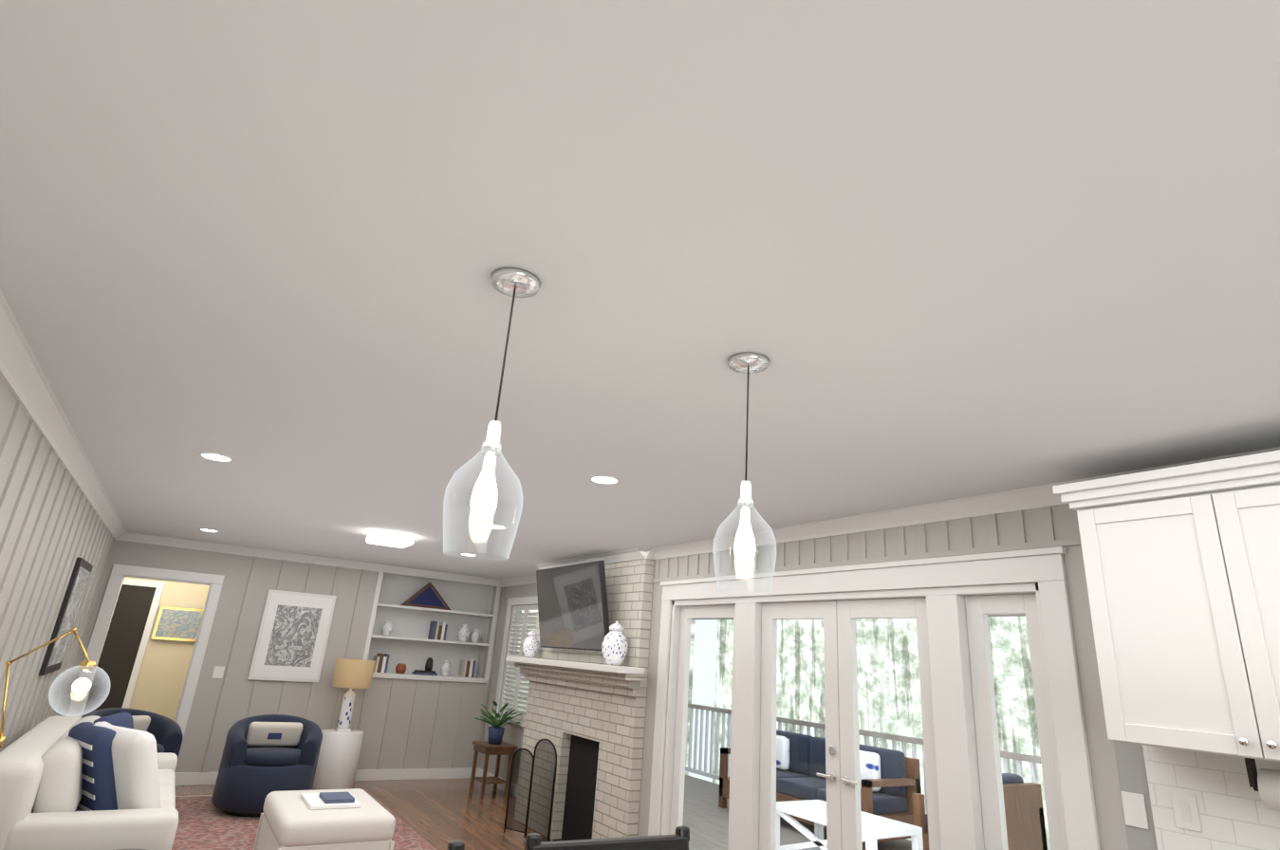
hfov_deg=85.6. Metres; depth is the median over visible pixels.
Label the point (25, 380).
crown molding
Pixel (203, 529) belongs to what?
recessed light
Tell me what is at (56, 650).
framed picture
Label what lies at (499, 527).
recessed light
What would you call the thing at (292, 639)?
framed picture
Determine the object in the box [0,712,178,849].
sofa
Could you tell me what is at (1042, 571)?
door frame
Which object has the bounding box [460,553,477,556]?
recessed light
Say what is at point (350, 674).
table lamp
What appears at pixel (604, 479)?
recessed light
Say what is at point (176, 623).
art
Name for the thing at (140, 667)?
wall
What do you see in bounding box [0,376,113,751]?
wall
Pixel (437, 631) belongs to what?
books
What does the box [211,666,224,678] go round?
switch plate
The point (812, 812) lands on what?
table
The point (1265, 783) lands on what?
paper towel holder
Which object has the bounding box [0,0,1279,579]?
ceiling
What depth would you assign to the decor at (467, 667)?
9.15 m
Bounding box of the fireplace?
[505,558,654,841]
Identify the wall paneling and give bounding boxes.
[0,401,1081,772]
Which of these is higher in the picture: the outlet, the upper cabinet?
the upper cabinet
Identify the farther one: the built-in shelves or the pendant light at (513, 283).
the built-in shelves
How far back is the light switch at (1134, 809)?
2.71 m
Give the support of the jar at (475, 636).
on the built-in shelves
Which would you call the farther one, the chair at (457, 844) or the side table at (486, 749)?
the side table at (486, 749)
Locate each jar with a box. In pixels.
[381,618,392,635]
[440,659,451,676]
[457,622,469,642]
[470,628,480,643]
[522,630,539,657]
[601,621,628,665]
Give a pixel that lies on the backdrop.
(812, 704)
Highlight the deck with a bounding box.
[682,775,911,849]
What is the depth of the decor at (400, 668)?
8.68 m
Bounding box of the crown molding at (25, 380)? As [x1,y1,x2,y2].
[0,289,1279,587]
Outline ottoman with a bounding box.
[253,788,395,849]
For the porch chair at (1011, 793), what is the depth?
5.83 m
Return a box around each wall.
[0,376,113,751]
[59,539,502,772]
[81,576,209,721]
[479,504,1157,849]
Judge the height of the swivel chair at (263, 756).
0.780 m
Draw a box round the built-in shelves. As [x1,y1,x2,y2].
[362,572,500,683]
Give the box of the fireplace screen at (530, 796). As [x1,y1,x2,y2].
[503,738,556,841]
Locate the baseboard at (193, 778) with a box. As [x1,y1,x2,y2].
[174,767,505,791]
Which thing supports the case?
on the built-in shelves
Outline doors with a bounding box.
[669,593,1063,849]
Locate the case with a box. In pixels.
[400,582,450,610]
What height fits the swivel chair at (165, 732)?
0.780 m
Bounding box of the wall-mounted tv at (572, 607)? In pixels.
[536,560,610,650]
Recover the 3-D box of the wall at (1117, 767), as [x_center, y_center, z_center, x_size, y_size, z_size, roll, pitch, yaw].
[1.333,1.840,4.095,0.510,2.460,12.760,15,-22,-30]
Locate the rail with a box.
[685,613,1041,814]
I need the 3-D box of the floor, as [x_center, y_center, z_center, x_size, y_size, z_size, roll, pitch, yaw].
[-1.022,2.787,3.374,4.810,0.120,15.000,15,-22,-30]
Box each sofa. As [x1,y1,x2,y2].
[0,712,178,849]
[718,730,921,849]
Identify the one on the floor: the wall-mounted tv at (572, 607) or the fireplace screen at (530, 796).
the fireplace screen at (530, 796)
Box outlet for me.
[1170,791,1202,832]
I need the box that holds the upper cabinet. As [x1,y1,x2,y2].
[1052,449,1279,761]
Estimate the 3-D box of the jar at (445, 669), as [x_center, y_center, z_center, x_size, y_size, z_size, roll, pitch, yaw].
[-2.534,3.168,9.030,0.132,0.210,0.132,15,-22,-30]
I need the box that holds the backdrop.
[509,610,1050,849]
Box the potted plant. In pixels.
[474,701,522,744]
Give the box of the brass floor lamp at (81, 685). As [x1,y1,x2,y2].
[0,628,111,749]
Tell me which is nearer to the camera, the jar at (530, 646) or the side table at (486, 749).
the jar at (530, 646)
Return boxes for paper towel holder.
[1244,758,1279,811]
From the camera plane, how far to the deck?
7.31 m
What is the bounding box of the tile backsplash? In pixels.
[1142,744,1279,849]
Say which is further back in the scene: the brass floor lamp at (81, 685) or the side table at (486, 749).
the side table at (486, 749)
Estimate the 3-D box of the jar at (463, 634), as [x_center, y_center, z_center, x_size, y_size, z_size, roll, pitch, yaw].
[-2.360,2.774,9.261,0.158,0.252,0.158,15,-22,-30]
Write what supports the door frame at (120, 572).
attached to the wall at (235, 571)
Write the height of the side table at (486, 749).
0.530 m
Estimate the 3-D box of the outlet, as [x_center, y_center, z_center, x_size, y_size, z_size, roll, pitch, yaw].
[2.027,1.435,2.565,0.007,0.120,0.080,15,-22,-30]
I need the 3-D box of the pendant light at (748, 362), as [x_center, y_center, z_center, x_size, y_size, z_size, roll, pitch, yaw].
[0.312,0.135,2.028,0.178,0.704,0.178,15,-22,-30]
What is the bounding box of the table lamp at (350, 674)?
[332,658,375,731]
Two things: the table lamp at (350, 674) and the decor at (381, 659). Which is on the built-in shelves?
the decor at (381, 659)
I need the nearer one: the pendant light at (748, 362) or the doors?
the pendant light at (748, 362)
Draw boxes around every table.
[312,728,363,790]
[468,741,517,798]
[775,799,923,849]
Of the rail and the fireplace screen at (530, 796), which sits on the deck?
the rail
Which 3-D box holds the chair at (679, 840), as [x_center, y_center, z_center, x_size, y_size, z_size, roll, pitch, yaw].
[-0.007,1.737,1.865,0.584,1.037,0.532,14,-21,-26]
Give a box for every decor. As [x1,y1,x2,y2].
[373,653,389,672]
[395,663,406,673]
[411,657,437,675]
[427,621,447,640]
[458,657,475,677]
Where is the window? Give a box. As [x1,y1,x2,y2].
[491,595,537,726]
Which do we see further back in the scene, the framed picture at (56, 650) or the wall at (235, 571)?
the wall at (235, 571)
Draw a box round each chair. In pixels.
[81,707,183,757]
[211,714,322,816]
[447,839,464,849]
[524,825,689,849]
[912,773,1047,849]
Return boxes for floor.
[174,778,553,849]
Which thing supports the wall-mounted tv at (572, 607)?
attached to the fireplace
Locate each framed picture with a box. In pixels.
[38,557,92,675]
[247,589,336,682]
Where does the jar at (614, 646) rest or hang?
on the fireplace
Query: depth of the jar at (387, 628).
8.71 m
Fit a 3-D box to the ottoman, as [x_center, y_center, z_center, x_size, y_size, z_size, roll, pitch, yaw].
[-2.200,2.843,4.797,0.704,0.496,1.024,15,-22,-30]
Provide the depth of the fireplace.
5.95 m
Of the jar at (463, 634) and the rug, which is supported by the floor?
the rug
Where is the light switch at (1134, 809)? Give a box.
[1120,791,1149,829]
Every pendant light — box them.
[443,266,540,560]
[712,352,776,596]
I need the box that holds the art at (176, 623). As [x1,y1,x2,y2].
[151,606,203,641]
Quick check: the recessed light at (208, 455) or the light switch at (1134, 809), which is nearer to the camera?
the light switch at (1134, 809)
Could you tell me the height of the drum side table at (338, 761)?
0.570 m
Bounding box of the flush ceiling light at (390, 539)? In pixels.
[366,531,414,548]
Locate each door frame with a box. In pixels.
[67,563,224,758]
[648,546,1100,849]
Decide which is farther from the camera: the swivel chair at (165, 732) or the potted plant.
the potted plant
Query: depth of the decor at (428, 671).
8.86 m
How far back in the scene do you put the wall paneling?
4.51 m
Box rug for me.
[171,790,436,849]
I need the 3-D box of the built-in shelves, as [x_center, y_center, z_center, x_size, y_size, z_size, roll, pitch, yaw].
[-2.724,2.626,9.037,1.640,1.320,0.365,15,-22,-30]
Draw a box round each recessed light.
[197,452,234,462]
[198,528,219,532]
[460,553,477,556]
[484,524,507,529]
[588,475,621,484]
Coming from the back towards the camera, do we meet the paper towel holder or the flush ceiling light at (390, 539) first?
the flush ceiling light at (390, 539)

